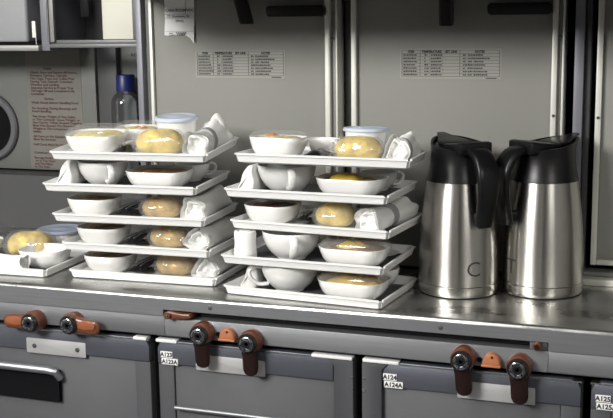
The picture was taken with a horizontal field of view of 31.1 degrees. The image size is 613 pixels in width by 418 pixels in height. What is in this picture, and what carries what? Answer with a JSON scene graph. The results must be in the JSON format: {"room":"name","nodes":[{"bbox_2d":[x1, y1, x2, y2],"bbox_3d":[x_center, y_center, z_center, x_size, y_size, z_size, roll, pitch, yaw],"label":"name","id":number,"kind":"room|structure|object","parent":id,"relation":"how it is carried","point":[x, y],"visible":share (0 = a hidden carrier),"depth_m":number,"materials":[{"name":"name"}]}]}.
{"room":"aircraft cabin","nodes":[
{"label":"aircraft cabin","id":0,"kind":"room"},
{"bbox_2d":[5,0,612,266],"bbox_3d":[0.213,-0.165,1.779,4.000,0.480,0.185,3,11,19],"label":"wall","id":1,"kind":"structure","parent":0,"point":[572,3],"depth_m":1.64,"materials":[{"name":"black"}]},
{"bbox_2d":[0,96,18,158],"bbox_3d":[-0.614,-0.159,2.121,0.132,0.132,0.009,3,11,19],"label":"port","id":2,"kind":"object","parent":1,"relation":"attached to","point":[9,125],"visible":1,"depth_m":2.10,"materials":[{"name":"black"}]},
{"bbox_2d":[4,309,46,332],"bbox_3d":[-0.421,0.166,1.635,0.065,0.033,0.025,3,11,19],"label":"turn latch","id":3,"kind":"object","parent":1,"relation":"attached to","point":[34,320],"visible":1,"depth_m":1.63,"materials":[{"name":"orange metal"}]},
{"bbox_2d":[24,320,30,327],"bbox_3d":[-0.410,0.169,1.620,0.012,0.011,0.001,3,11,19],"label":"socket","id":4,"kind":"object","parent":3,"relation":"attached to","point":[27,323],"depth_m":1.62,"materials":[{"name":"grey"}]},
{"bbox_2d":[0,39,99,169],"bbox_3d":[-0.643,-0.206,2.139,0.545,0.248,0.020,3,11,19],"label":"trim","id":5,"kind":"structure","parent":1,"relation":"attached to","point":[13,83],"depth_m":2.09,"materials":[{"name":"grey"}]},
{"bbox_2d":[25,49,82,168],"bbox_3d":[-0.473,-0.188,2.069,0.118,0.226,0.001,3,11,19],"label":"notice sheet","id":6,"kind":"object","parent":1,"relation":"attached to","point":[53,78],"visible":0.98,"depth_m":2.07,"materials":[{"name":"grey paper"}]},
{"bbox_2d":[0,168,142,227],"bbox_3d":[-0.941,-0.041,2.250,1.525,0.100,0.070,3,11,19],"label":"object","id":7,"kind":"structure","parent":1,"relation":"attached to","point":[26,202],"depth_m":2.06,"materials":[{"name":"grey"}]},
{"bbox_2d":[111,74,140,165],"bbox_3d":[-0.327,-0.151,2.005,0.055,0.186,0.055,3,11,19],"label":"water bottle","id":8,"kind":"object","parent":7,"relation":"on","point":[124,82],"visible":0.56,"depth_m":2.00,"materials":[{"name":"clear plastic"}]},
{"bbox_2d":[0,0,146,50],"bbox_3d":[-0.505,-0.359,1.970,0.533,0.146,0.160,3,11,19],"label":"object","id":9,"kind":"object","parent":1,"relation":"attached to","point":[65,24],"visible":0.76,"depth_m":1.89,"materials":[{"name":"grey"}]},
{"bbox_2d":[0,0,41,41],"bbox_3d":[-0.565,-0.364,1.990,0.200,0.120,0.100,3,11,19],"label":"box","id":10,"kind":"object","parent":9,"relation":"on","point":[16,16],"visible":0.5,"depth_m":1.93,"materials":[{"name":"grey plastic"}]},
{"bbox_2d":[0,45,41,50],"bbox_3d":[-0.598,-0.295,2.008,0.338,0.010,0.132,3,11,19],"label":"shelf","id":11,"kind":"object","parent":9,"relation":"attached to","point":[2,47],"depth_m":1.90,"materials":[{"name":"grey"}]},
{"bbox_2d":[32,21,36,44],"bbox_3d":[-0.471,-0.305,1.906,0.007,0.040,0.002,3,11,19],"label":"tag","id":12,"kind":"object","parent":9,"relation":"hanging from","point":[33,22],"visible":1,"depth_m":1.90,"materials":[{"name":"white"}]},
{"bbox_2d":[59,311,99,334],"bbox_3d":[-0.329,0.169,1.602,0.065,0.033,0.025,3,11,19],"label":"turn latch","id":13,"kind":"object","parent":1,"relation":"attached to","point":[73,322],"visible":1,"depth_m":1.60,"materials":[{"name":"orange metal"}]},
{"bbox_2d":[63,322,69,329],"bbox_3d":[-0.348,0.170,1.597,0.012,0.011,0.001,3,11,19],"label":"socket","id":14,"kind":"object","parent":13,"relation":"attached to","point":[66,325],"depth_m":1.60,"materials":[{"name":"grey"}]},
{"bbox_2d":[96,39,122,128],"bbox_3d":[-0.363,-0.191,2.042,0.040,0.251,0.017,3,11,19],"label":"trim","id":15,"kind":"structure","parent":1,"relation":"attached to","point":[108,59],"depth_m":2.03,"materials":[{"name":"grey"}]},
{"bbox_2d":[135,0,152,225],"bbox_3d":[-0.269,-0.166,1.815,0.010,0.480,0.016,3,11,19],"label":"trim","id":16,"kind":"structure","parent":1,"relation":"attached to","point":[139,4],"depth_m":1.80,"materials":[{"name":"grey"}]},
{"bbox_2d":[189,321,214,367],"bbox_3d":[-0.147,0.191,1.540,0.033,0.065,0.025,3,11,19],"label":"turn latch","id":17,"kind":"object","parent":1,"relation":"attached to","point":[201,333],"visible":1,"depth_m":1.53,"materials":[{"name":"orange metal"}]},
{"bbox_2d":[216,327,236,341],"bbox_3d":[-0.114,0.174,1.532,0.032,0.018,0.012,3,11,19],"label":"bracket","id":18,"kind":"object","parent":1,"relation":"attached to","point":[228,334],"visible":1,"depth_m":1.53,"materials":[{"name":"brown plastic"}]},
{"bbox_2d":[148,0,345,239],"bbox_3d":[-0.100,-0.157,1.752,0.321,0.472,0.060,3,11,19],"label":"door","id":19,"kind":"structure","parent":1,"relation":"in","point":[277,67],"depth_m":1.73,"materials":[{"name":"white"}]},
{"bbox_2d":[164,0,193,42],"bbox_3d":[-0.204,-0.305,1.758,0.054,0.078,0.005,3,11,19],"label":"paper note","id":20,"kind":"object","parent":19,"relation":"attached to","point":[179,14],"visible":1,"depth_m":1.76,"materials":[{"name":"white"}]},
{"bbox_2d":[237,328,263,375],"bbox_3d":[-0.079,0.199,1.517,0.033,0.065,0.025,3,11,19],"label":"turn latch","id":21,"kind":"object","parent":1,"relation":"attached to","point":[251,340],"visible":1,"depth_m":1.51,"materials":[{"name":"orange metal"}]},
{"bbox_2d":[242,341,249,347],"bbox_3d":[-0.083,0.185,1.504,0.012,0.011,0.001,3,11,19],"label":"socket","id":22,"kind":"object","parent":21,"relation":"attached to","point":[245,344],"depth_m":1.50,"materials":[{"name":"grey"}]},
{"bbox_2d":[0,226,612,356],"bbox_3d":[0.069,0.108,1.710,2.800,0.032,0.472,3,11,19],"label":"countertop","id":23,"kind":"structure","parent":1,"relation":"attached to","point":[582,323],"depth_m":1.50,"materials":[{"name":"metal"}]},
{"bbox_2d":[0,245,87,276],"bbox_3d":[-0.486,0.082,1.769,0.242,0.014,0.149,2,10,17],"label":"serving tray","id":24,"kind":"object","parent":23,"relation":"on","point":[76,256],"visible":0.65,"depth_m":1.69,"materials":[{"name":"white plastic"}]},
{"bbox_2d":[0,253,30,267],"bbox_3d":[-0.470,0.078,1.707,0.086,0.036,0.039,4,11,23],"label":"rolled napkin","id":25,"kind":"object","parent":24,"relation":"on","point":[6,260],"visible":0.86,"depth_m":1.70,"materials":[{"name":"fabric"}]},
{"bbox_2d":[7,231,52,254],"bbox_3d":[-0.452,0.056,1.802,0.091,0.044,0.066,2,10,17],"label":"bread roll","id":26,"kind":"object","parent":24,"relation":"on","point":[18,240],"visible":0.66,"depth_m":1.78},
{"bbox_2d":[18,243,70,267],"bbox_3d":[-0.413,0.075,1.744,0.076,0.027,0.072,2,10,17],"label":"bowl","id":27,"kind":"object","parent":24,"relation":"on","point":[53,254],"visible":0.73,"depth_m":1.72,"materials":[{"name":"white ceramic"}]},
{"bbox_2d":[37,224,78,243],"bbox_3d":[-0.416,0.050,1.867,0.079,0.039,0.079,2,10,17],"label":"lidded pot","id":28,"kind":"object","parent":24,"relation":"on","point":[58,233],"visible":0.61,"depth_m":1.84,"materials":[{"name":"white plastic"}]},
{"bbox_2d":[69,254,247,285],"bbox_3d":[-0.224,0.090,1.700,0.242,0.014,0.149,2,10,17],"label":"serving tray","id":29,"kind":"object","parent":23,"relation":"on","point":[77,271],"visible":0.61,"depth_m":1.64,"materials":[{"name":"white plastic"}]},
{"bbox_2d":[83,255,198,276],"bbox_3d":[-0.241,0.090,1.705,0.184,0.006,0.129,2,10,18],"label":"liner","id":30,"kind":"object","parent":29,"relation":"on","point":[154,271],"visible":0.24,"depth_m":1.68,"materials":[{"name":"white paper"}]},
{"bbox_2d":[84,251,137,271],"bbox_3d":[-0.300,0.080,1.694,0.076,0.027,0.072,2,10,17],"label":"bowl","id":31,"kind":"object","parent":30,"relation":"on","point":[96,261],"visible":0.77,"depth_m":1.67,"materials":[{"name":"white ceramic"}]},
{"bbox_2d":[127,255,161,272],"bbox_3d":[-0.245,0.085,1.690,0.030,0.016,0.082,2,10,18],"label":"sachet","id":32,"kind":"object","parent":30,"relation":"on","point":[147,265],"visible":0.85,"depth_m":1.67,"materials":[{"name":"black"}]},
{"bbox_2d":[156,255,194,274],"bbox_3d":[-0.198,0.082,1.662,0.072,0.031,0.047,2,10,16],"label":"bread roll","id":33,"kind":"object","parent":30,"relation":"on","point":[174,265],"visible":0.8,"depth_m":1.65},
{"bbox_2d":[62,225,234,257],"bbox_3d":[-0.230,0.048,1.676,0.242,0.014,0.149,3,11,18],"label":"serving tray","id":34,"kind":"object","parent":29,"relation":"on","point":[71,243],"visible":0.48,"depth_m":1.61,"materials":[{"name":"white plastic"}]},
{"bbox_2d":[77,229,187,248],"bbox_3d":[-0.247,0.048,1.681,0.184,0.006,0.129,3,11,18],"label":"liner","id":35,"kind":"object","parent":34,"relation":"on","point":[149,243],"visible":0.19,"depth_m":1.66,"materials":[{"name":"white paper"}]},
{"bbox_2d":[77,223,131,243],"bbox_3d":[-0.306,0.038,1.670,0.076,0.027,0.072,3,11,18],"label":"bowl","id":36,"kind":"object","parent":35,"relation":"on","point":[102,233],"visible":0.9,"depth_m":1.65,"materials":[{"name":"white ceramic"}]},
{"bbox_2d":[120,228,154,245],"bbox_3d":[-0.251,0.043,1.667,0.030,0.016,0.082,3,11,18],"label":"sachet","id":37,"kind":"object","parent":35,"relation":"on","point":[140,237],"visible":0.89,"depth_m":1.65,"materials":[{"name":"black"}]},
{"bbox_2d":[150,226,187,246],"bbox_3d":[-0.204,0.040,1.637,0.072,0.031,0.047,3,11,20],"label":"bread roll","id":38,"kind":"object","parent":35,"relation":"on","point":[162,236],"visible":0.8,"depth_m":1.62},
{"bbox_2d":[52,198,237,226],"bbox_3d":[-0.240,0.004,1.659,0.242,0.014,0.149,2,10,16],"label":"serving tray","id":39,"kind":"object","parent":34,"relation":"on","point":[63,215],"visible":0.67,"depth_m":1.60,"materials":[{"name":"white plastic"}]},
{"bbox_2d":[69,202,182,217],"bbox_3d":[-0.258,0.004,1.664,0.184,0.006,0.129,2,10,16],"label":"liner","id":40,"kind":"object","parent":39,"relation":"on","point":[122,203],"visible":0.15,"depth_m":1.65,"materials":[{"name":"white paper"}]},
{"bbox_2d":[67,192,122,214],"bbox_3d":[-0.317,-0.005,1.651,0.076,0.027,0.072,2,10,16],"label":"bowl","id":41,"kind":"object","parent":40,"relation":"on","point":[82,203],"visible":0.95,"depth_m":1.63,"materials":[{"name":"white ceramic"}]},
{"bbox_2d":[113,199,145,215],"bbox_3d":[-0.261,-0.001,1.650,0.030,0.016,0.082,2,10,16],"label":"sachet","id":42,"kind":"object","parent":40,"relation":"on","point":[135,207],"visible":0.88,"depth_m":1.63,"materials":[{"name":"black"}]},
{"bbox_2d":[142,197,181,217],"bbox_3d":[-0.213,-0.004,1.623,0.072,0.032,0.047,2,10,16],"label":"bread roll","id":43,"kind":"object","parent":40,"relation":"on","point":[171,207],"visible":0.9,"depth_m":1.61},
{"bbox_2d":[42,168,229,195],"bbox_3d":[-0.252,-0.042,1.649,0.242,0.014,0.149,2,12,15],"label":"serving tray","id":44,"kind":"object","parent":39,"relation":"on","point":[124,185],"visible":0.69,"depth_m":1.59,"materials":[{"name":"white plastic"}]},
{"bbox_2d":[56,160,86,183],"bbox_3d":[-0.347,-0.062,1.672,0.030,0.040,0.108,2,12,15],"label":"folded napkin","id":45,"kind":"object","parent":44,"relation":"on","point":[70,172],"visible":0.46,"depth_m":1.63,"materials":[{"name":"fabric"}]},
{"bbox_2d":[77,160,128,184],"bbox_3d":[-0.303,-0.054,1.635,0.075,0.039,0.082,2,10,16],"label":"coffee cup","id":46,"kind":"object","parent":44,"relation":"on","point":[93,171],"visible":0.88,"depth_m":1.61,"materials":[{"name":"white ceramic"}]},
{"bbox_2d":[49,136,238,162],"bbox_3d":[-0.237,-0.090,1.626,0.242,0.022,0.149,2,10,15],"label":"serving tray","id":47,"kind":"object","parent":46,"relation":"on","point":[60,153],"visible":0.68,"depth_m":1.56,"materials":[{"name":"white plastic"}]},
{"bbox_2d":[66,147,182,153],"bbox_3d":[-0.254,-0.090,1.631,0.184,0.013,0.128,2,10,15],"label":"liner","id":48,"kind":"object","parent":47,"relation":"on","point":[135,150],"visible":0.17,"depth_m":1.61,"materials":[{"name":"white paper"}]},
{"bbox_2d":[65,128,127,151],"bbox_3d":[-0.308,-0.103,1.615,0.086,0.041,0.076,2,10,13],"label":"bowl","id":49,"kind":"object","parent":48,"relation":"on","point":[94,139],"visible":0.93,"depth_m":1.59,"materials":[{"name":"white ceramic"}]},
{"bbox_2d":[116,140,135,151],"bbox_3d":[-0.261,-0.089,1.596,0.015,0.017,0.042,2,10,15],"label":"sachet","id":50,"kind":"object","parent":48,"relation":"on","point":[129,147],"visible":0.91,"depth_m":1.59,"materials":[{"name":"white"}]},
{"bbox_2d":[115,124,156,145],"bbox_3d":[-0.256,-0.115,1.667,0.066,0.036,0.050,2,10,15],"label":"bowl","id":51,"kind":"object","parent":48,"relation":"on","point":[134,130],"visible":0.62,"depth_m":1.66,"materials":[{"name":"white ceramic"}]},
{"bbox_2d":[136,129,182,152],"bbox_3d":[-0.212,-0.098,1.588,0.084,0.038,0.055,2,10,17],"label":"bread roll","id":52,"kind":"object","parent":48,"relation":"on","point":[152,140],"visible":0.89,"depth_m":1.57,"materials":[{"name":"food"}]},
{"bbox_2d":[154,113,197,147],"bbox_3d":[-0.194,-0.117,1.641,0.066,0.049,0.066,8,13,40],"label":"lidded pot","id":53,"kind":"object","parent":48,"relation":"on","point":[182,123],"visible":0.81,"depth_m":1.62,"materials":[{"name":"white plastic"}]},
{"bbox_2d":[182,113,233,155],"bbox_3d":[-0.143,-0.107,1.598,0.051,0.055,0.114,1,10,9],"label":"rolled napkin","id":54,"kind":"object","parent":47,"relation":"on","point":[214,133],"visible":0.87,"depth_m":1.58,"materials":[{"name":"fabric"}]},
{"bbox_2d":[126,165,193,186],"bbox_3d":[-0.214,-0.045,1.609,0.095,0.028,0.070,2,12,15],"label":"casserole dish","id":55,"kind":"object","parent":44,"relation":"on","point":[145,175],"visible":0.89,"depth_m":1.58,"materials":[{"name":"white ceramic"}]},
{"bbox_2d":[175,161,216,181],"bbox_3d":[-0.167,-0.057,1.667,0.066,0.027,0.053,-6,13,-24],"label":"coffee cup","id":56,"kind":"object","parent":44,"relation":"on","point":[200,169],"visible":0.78,"depth_m":1.65,"materials":[{"name":"white ceramic"}]},
{"bbox_2d":[180,185,231,219],"bbox_3d":[-0.149,-0.008,1.631,0.044,0.040,0.114,2,10,15],"label":"rolled napkin","id":57,"kind":"object","parent":39,"relation":"on","point":[216,199],"visible":0.9,"depth_m":1.60,"materials":[{"name":"fabric"}]},
{"bbox_2d":[182,216,239,250],"bbox_3d":[-0.141,0.037,1.644,0.044,0.038,0.120,3,11,20],"label":"rolled napkin","id":58,"kind":"object","parent":34,"relation":"on","point":[222,229],"visible":0.84,"depth_m":1.61,"materials":[{"name":"fabric"}]},
{"bbox_2d":[191,244,237,278],"bbox_3d":[-0.134,0.078,1.668,0.045,0.041,0.114,2,10,16],"label":"rolled napkin","id":59,"kind":"object","parent":29,"relation":"on","point":[213,266],"visible":0.59,"depth_m":1.63,"materials":[{"name":"fabric"}]},
{"bbox_2d":[164,310,198,319],"bbox_3d":[-0.177,0.149,1.563,0.041,0.010,0.039,3,11,19],"label":"lever","id":60,"kind":"object","parent":23,"relation":"attached to","point":[170,314],"visible":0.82,"depth_m":1.55,"materials":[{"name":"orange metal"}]},
{"bbox_2d":[223,271,417,308],"bbox_3d":[0.021,0.110,1.574,0.242,0.014,0.149,4,11,24],"label":"serving tray","id":61,"kind":"object","parent":23,"relation":"on","point":[313,292],"visible":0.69,"depth_m":1.53,"materials":[{"name":"white plastic"}]},
{"bbox_2d":[240,265,266,287],"bbox_3d":[-0.062,0.085,1.624,0.030,0.039,0.108,4,11,24],"label":"folded napkin","id":62,"kind":"object","parent":61,"relation":"on","point":[257,273],"visible":0.31,"depth_m":1.58,"materials":[{"name":"fabric"}]},
{"bbox_2d":[247,265,316,291],"bbox_3d":[-0.026,0.095,1.565,0.089,0.040,0.087,7,12,36],"label":"coffee cup","id":63,"kind":"object","parent":61,"relation":"on","point":[283,279],"visible":0.77,"depth_m":1.54,"materials":[{"name":"white ceramic"}]},
{"bbox_2d":[221,236,415,274],"bbox_3d":[0.018,0.065,1.563,0.242,0.014,0.149,3,11,22],"label":"serving tray","id":64,"kind":"object","parent":61,"relation":"on","point":[314,260],"visible":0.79,"depth_m":1.52,"materials":[{"name":"white plastic"}]},
{"bbox_2d":[234,229,256,256],"bbox_3d":[-0.087,0.050,1.557,0.033,0.040,0.033,0,10,2],"label":"napkin","id":65,"kind":"object","parent":64,"relation":"on","point":[245,239],"visible":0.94,"depth_m":1.54,"materials":[{"name":"fabric"}]},
{"bbox_2d":[262,230,320,259],"bbox_3d":[-0.023,0.050,1.556,0.084,0.040,0.093,6,12,34],"label":"coffee cup","id":66,"kind":"object","parent":64,"relation":"on","point":[285,245],"visible":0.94,"depth_m":1.53,"materials":[{"name":"white ceramic"}]},
{"bbox_2d":[230,205,421,238],"bbox_3d":[0.031,0.017,1.570,0.242,0.014,0.149,4,11,24],"label":"serving tray","id":67,"kind":"object","parent":64,"relation":"on","point":[240,221],"visible":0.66,"depth_m":1.51,"materials":[{"name":"white plastic"}]},
{"bbox_2d":[246,209,355,227],"bbox_3d":[0.009,0.016,1.580,0.172,0.006,0.129,4,11,24],"label":"liner","id":68,"kind":"object","parent":67,"relation":"on","point":[353,224],"visible":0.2,"depth_m":1.56,"materials":[{"name":"white paper"}]},
{"bbox_2d":[244,199,301,222],"bbox_3d":[-0.048,0.004,1.575,0.076,0.027,0.072,4,11,24],"label":"bowl","id":69,"kind":"object","parent":68,"relation":"on","point":[265,210],"visible":0.88,"depth_m":1.55,"materials":[{"name":"white ceramic"}]},
{"bbox_2d":[296,208,317,222],"bbox_3d":[0.004,0.010,1.570,0.021,0.016,0.057,4,11,24],"label":"sachet","id":70,"kind":"object","parent":68,"relation":"on","point":[309,217],"visible":0.79,"depth_m":1.55,"materials":[{"name":"black"}]},
{"bbox_2d":[315,203,354,226],"bbox_3d":[0.040,0.007,1.539,0.067,0.033,0.051,3,11,20],"label":"bread roll","id":71,"kind":"object","parent":68,"relation":"on","point":[328,214],"visible":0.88,"depth_m":1.52,"materials":[{"name":"food"}]},
{"bbox_2d":[224,176,417,204],"bbox_3d":[0.022,-0.029,1.563,0.242,0.014,0.149,3,11,21],"label":"serving tray","id":72,"kind":"object","parent":67,"relation":"on","point":[312,192],"visible":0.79,"depth_m":1.51,"materials":[{"name":"white plastic"}]},
{"bbox_2d":[238,163,267,189],"bbox_3d":[-0.069,-0.050,1.597,0.030,0.039,0.108,3,11,21],"label":"folded napkin","id":73,"kind":"object","parent":72,"relation":"on","point":[250,179],"visible":0.44,"depth_m":1.55,"materials":[{"name":"fabric"}]},
{"bbox_2d":[257,163,315,191],"bbox_3d":[-0.024,-0.044,1.556,0.093,0.040,0.084,9,14,43],"label":"coffee cup","id":74,"kind":"object","parent":72,"relation":"on","point":[282,177],"visible":0.82,"depth_m":1.53,"materials":[{"name":"white ceramic"}]},
{"bbox_2d":[234,147,426,168],"bbox_3d":[0.037,-0.073,1.526,0.242,0.024,0.149,2,10,14],"label":"serving tray","id":75,"kind":"object","parent":72,"relation":"on","point":[246,156],"visible":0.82,"depth_m":1.46,"materials":[{"name":"white plastic"}]},
{"bbox_2d":[301,150,337,156],"bbox_3d":[0.019,-0.073,1.530,0.184,0.013,0.129,2,10,14],"label":"liner","id":76,"kind":"object","parent":75,"relation":"on","point":[304,151],"visible":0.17,"depth_m":1.59,"materials":[{"name":"white paper"}]},
{"bbox_2d":[250,133,307,154],"bbox_3d":[-0.038,-0.089,1.516,0.078,0.039,0.070,2,10,14],"label":"bowl","id":77,"kind":"object","parent":76,"relation":"on","point":[272,143],"visible":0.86,"depth_m":1.49,"materials":[{"name":"white ceramic"}]},
{"bbox_2d":[305,148,330,155],"bbox_3d":[0.015,-0.076,1.508,0.024,0.015,0.066,2,10,14],"label":"sachet","id":78,"kind":"object","parent":76,"relation":"on","point":[315,152],"visible":0.69,"depth_m":1.49,"materials":[{"name":"black"}]},
{"bbox_2d":[307,137,340,155],"bbox_3d":[0.025,-0.088,1.562,0.048,0.026,0.053,0,10,5],"label":"coffee cup","id":79,"kind":"object","parent":76,"relation":"on","point":[327,143],"visible":0.6,"depth_m":1.54,"materials":[{"name":"white ceramic"}]},
{"bbox_2d":[334,136,381,157],"bbox_3d":[0.070,-0.083,1.488,0.077,0.036,0.051,1,10,12],"label":"bread roll","id":80,"kind":"object","parent":76,"relation":"on","point":[351,146],"visible":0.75,"depth_m":1.47,"materials":[{"name":"food"}]},
{"bbox_2d":[343,126,388,157],"bbox_3d":[0.083,-0.094,1.541,0.064,0.045,0.064,6,12,32],"label":"lidded pot","id":81,"kind":"object","parent":76,"relation":"on","point":[379,133],"visible":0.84,"depth_m":1.52,"materials":[{"name":"white plastic"}]},
{"bbox_2d":[381,131,419,160],"bbox_3d":[0.129,-0.085,1.500,0.039,0.045,0.101,2,10,13],"label":"rolled napkin","id":82,"kind":"object","parent":75,"relation":"on","point":[405,146],"visible":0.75,"depth_m":1.47,"materials":[{"name":"fabric"}]},
{"bbox_2d":[316,172,387,194],"bbox_3d":[0.063,-0.033,1.517,0.095,0.032,0.070,3,11,21],"label":"casserole dish","id":83,"kind":"object","parent":72,"relation":"on","point":[336,182],"visible":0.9,"depth_m":1.49,"materials":[{"name":"white ceramic"}]},
{"bbox_2d":[361,169,404,190],"bbox_3d":[0.105,-0.041,1.573,0.053,0.027,0.058,6,12,33],"label":"coffee cup","id":84,"kind":"object","parent":72,"relation":"on","point":[392,174],"visible":0.56,"depth_m":1.58,"materials":[{"name":"white ceramic"}]},
{"bbox_2d":[354,196,418,229],"bbox_3d":[0.111,0.008,1.531,0.043,0.036,0.116,6,12,32],"label":"rolled napkin","id":85,"kind":"object","parent":67,"relation":"on","point":[400,210],"visible":0.88,"depth_m":1.51,"materials":[{"name":"fabric"}]},
{"bbox_2d":[319,239,390,265],"bbox_3d":[0.067,0.059,1.511,0.098,0.036,0.072,3,11,22],"label":"casserole dish","id":86,"kind":"object","parent":64,"relation":"on","point":[342,251],"visible":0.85,"depth_m":1.49,"materials":[{"name":"white ceramic"}]},
{"bbox_2d":[318,272,389,299],"bbox_3d":[0.066,0.104,1.518,0.098,0.036,0.072,4,11,24],"label":"casserole dish","id":87,"kind":"object","parent":61,"relation":"on","point":[361,286],"visible":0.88,"depth_m":1.50,"materials":[{"name":"white ceramic"}]},
{"bbox_2d":[383,265,399,287],"bbox_3d":[0.104,0.097,1.577,0.059,0.030,0.065,0,10,3],"label":"coffee cup","id":88,"kind":"object","parent":61,"relation":"on","point":[393,273],"visible":0.23,"depth_m":1.55,"materials":[{"name":"white ceramic"}]},
{"bbox_2d":[418,132,498,299],"bbox_3d":[0.216,0.008,1.541,0.120,0.220,0.126,3,11,19],"label":"carafe","id":89,"kind":"object","parent":23,"relation":"on","point":[459,240],"visible":1,"depth_m":1.50,"materials":[{"name":"metal"}]},
{"bbox_2d":[530,341,547,350],"bbox_3d":[0.296,0.171,1.399,0.022,0.012,0.035,3,11,19],"label":"plate","id":90,"kind":"object","parent":23,"relation":"attached to","point":[544,344],"depth_m":1.39,"materials":[{"name":"metal"}]},
{"bbox_2d":[496,132,583,299],"bbox_3d":[0.327,0.008,1.536,0.120,0.220,0.126,3,11,19],"label":"carafe","id":91,"kind":"object","parent":23,"relation":"on","point":[539,209],"visible":0.96,"depth_m":1.50,"materials":[{"name":"metal"}]},
{"bbox_2d":[0,302,612,378],"bbox_3d":[0.001,0.172,1.527,2.800,0.030,0.057,3,11,19],"label":"trim","id":92,"kind":"structure","parent":1,"relation":"attached to","point":[320,338],"depth_m":1.48,"materials":[{"name":"metal"}]},
{"bbox_2d":[201,313,529,343],"bbox_3d":[0.070,0.159,1.490,0.463,0.006,0.013,3,11,19],"label":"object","id":93,"kind":"object","parent":92,"relation":"on","point":[202,314],"visible":0.59,"depth_m":1.48,"materials":[{"name":"black"}]},
{"bbox_2d":[345,0,351,239],"bbox_3d":[0.070,-0.154,1.725,0.010,0.480,0.025,3,11,19],"label":"trim","id":94,"kind":"structure","parent":1,"relation":"attached to","point":[347,2],"depth_m":1.70,"materials":[{"name":"grey"}]},
{"bbox_2d":[351,0,568,271],"bbox_3d":[0.221,-0.141,1.638,0.318,0.472,0.060,3,11,19],"label":"door","id":95,"kind":"structure","parent":1,"relation":"in","point":[493,71],"depth_m":1.63,"materials":[{"name":"white"}]},
{"bbox_2d":[450,344,476,395],"bbox_3d":[0.201,0.209,1.417,0.033,0.065,0.025,3,11,19],"label":"turn latch","id":96,"kind":"object","parent":1,"relation":"attached to","point":[463,357],"visible":1,"depth_m":1.41,"materials":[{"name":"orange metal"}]},
{"bbox_2d":[456,358,464,365],"bbox_3d":[0.197,0.195,1.404,0.012,0.011,0.001,3,11,19],"label":"socket","id":97,"kind":"object","parent":96,"relation":"attached to","point":[459,361],"depth_m":1.40,"materials":[{"name":"grey"}]},
{"bbox_2d":[362,355,592,389],"bbox_3d":[0.159,0.125,1.967,2.800,0.035,0.900,3,11,19],"label":"trim","id":98,"kind":"structure","parent":1,"relation":"attached to","point":[588,379],"depth_m":1.43,"materials":[{"name":"black"}]},
{"bbox_2d":[477,352,501,368],"bbox_3d":[0.233,0.193,1.409,0.032,0.018,0.012,3,11,19],"label":"latch","id":99,"kind":"object","parent":1,"relation":"attached to","point":[491,359],"visible":1,"depth_m":1.41,"materials":[{"name":"brown plastic"}]},
{"bbox_2d":[506,352,532,404],"bbox_3d":[0.269,0.216,1.394,0.033,0.065,0.025,3,11,19],"label":"turn latch","id":100,"kind":"object","parent":1,"relation":"attached to","point":[519,365],"visible":1,"depth_m":1.39,"materials":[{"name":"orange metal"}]},
{"bbox_2d":[512,366,521,374],"bbox_3d":[0.265,0.203,1.381,0.012,0.011,0.001,3,11,19],"label":"socket","id":101,"kind":"object","parent":100,"relation":"attached to","point":[516,370],"depth_m":1.38,"materials":[{"name":"grey"}]},
{"bbox_2d":[572,0,586,196],"bbox_3d":[0.395,-0.135,1.593,0.013,0.480,0.057,3,11,19],"label":"trim","id":102,"kind":"structure","parent":1,"relation":"attached to","point":[581,5],"depth_m":1.56,"materials":[{"name":"grey"}]},
{"bbox_2d":[581,0,595,268],"bbox_3d":[0.408,-0.135,1.594,0.008,0.480,0.047,3,11,19],"label":"trim","id":103,"kind":"structure","parent":1,"relation":"attached to","point":[591,4],"depth_m":1.58,"materials":[{"name":"grey"}]},
{"bbox_2d":[583,276,612,286],"bbox_3d":[0.757,0.118,1.490,0.756,0.009,0.060,3,11,19],"label":"baseboard","id":104,"kind":"structure","parent":1,"relation":"attached to","point":[587,280],"depth_m":1.58,"materials":[{"name":"white"}]},
{"bbox_2d":[583,265,612,276],"bbox_3d":[0.760,0.108,1.497,0.756,0.006,0.042,3,11,19],"label":"trim","id":105,"kind":"structure","parent":1,"relation":"attached to","point":[601,271],"depth_m":1.60,"materials":[{"name":"grey"}]},
{"bbox_2d":[590,0,612,265],"bbox_3d":[0.576,-0.136,1.521,0.341,0.450,0.040,3,11,19],"label":"door","id":106,"kind":"structure","parent":1,"relation":"in","point":[601,253],"depth_m":1.57,"materials":[{"name":"white"}]},
{"bbox_3d":[-0.180,1.353,0.882,4.000,0.030,3.550,3,11,19],"label":"floor","id":107,"kind":"structure","parent":0,"visible":0},
{"bbox_2d":[0,320,161,417],"bbox_3d":[-0.230,0.582,2.082,0.300,0.953,0.814,3,11,19],"label":"cart","id":108,"kind":"object","parent":107,"relation":"on","point":[49,372],"visible":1,"depth_m":1.64,"materials":[{"name":"grey"}]},
{"bbox_2d":[0,360,62,380],"bbox_3d":[-0.430,0.243,1.664,0.135,0.024,0.019,3,11,19],"label":"handle","id":109,"kind":"object","parent":108,"relation":"attached to","point":[10,370],"depth_m":1.66,"materials":[{"name":"metal"}]},
{"bbox_2d":[156,336,361,417],"bbox_3d":[0.063,0.596,1.983,0.296,0.953,0.806,3,11,19],"label":"cart","id":110,"kind":"object","parent":107,"relation":"on","point":[288,382],"visible":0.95,"depth_m":1.54,"materials":[{"name":"grey"}]},
{"bbox_2d":[174,405,279,417],"bbox_3d":[-0.109,0.291,1.559,0.170,0.007,0.007,3,11,19],"label":"handle","id":111,"kind":"object","parent":110,"relation":"attached to","point":[180,411],"depth_m":1.56,"materials":[{"name":"metal"}]},
{"bbox_2d":[362,355,590,417],"bbox_3d":[0.350,0.610,1.883,0.288,0.953,0.802,3,11,19],"label":"cart","id":112,"kind":"object","parent":107,"relation":"on","point":[391,387],"visible":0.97,"depth_m":1.45,"materials":[{"name":"grey"}]},
{"bbox_2d":[590,377,612,417],"bbox_3d":[0.639,0.625,1.782,0.302,0.952,0.801,3,11,19],"label":"cart","id":113,"kind":"object","parent":107,"relation":"on","point":[601,388],"visible":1,"depth_m":1.38,"materials":[{"name":"grey"}]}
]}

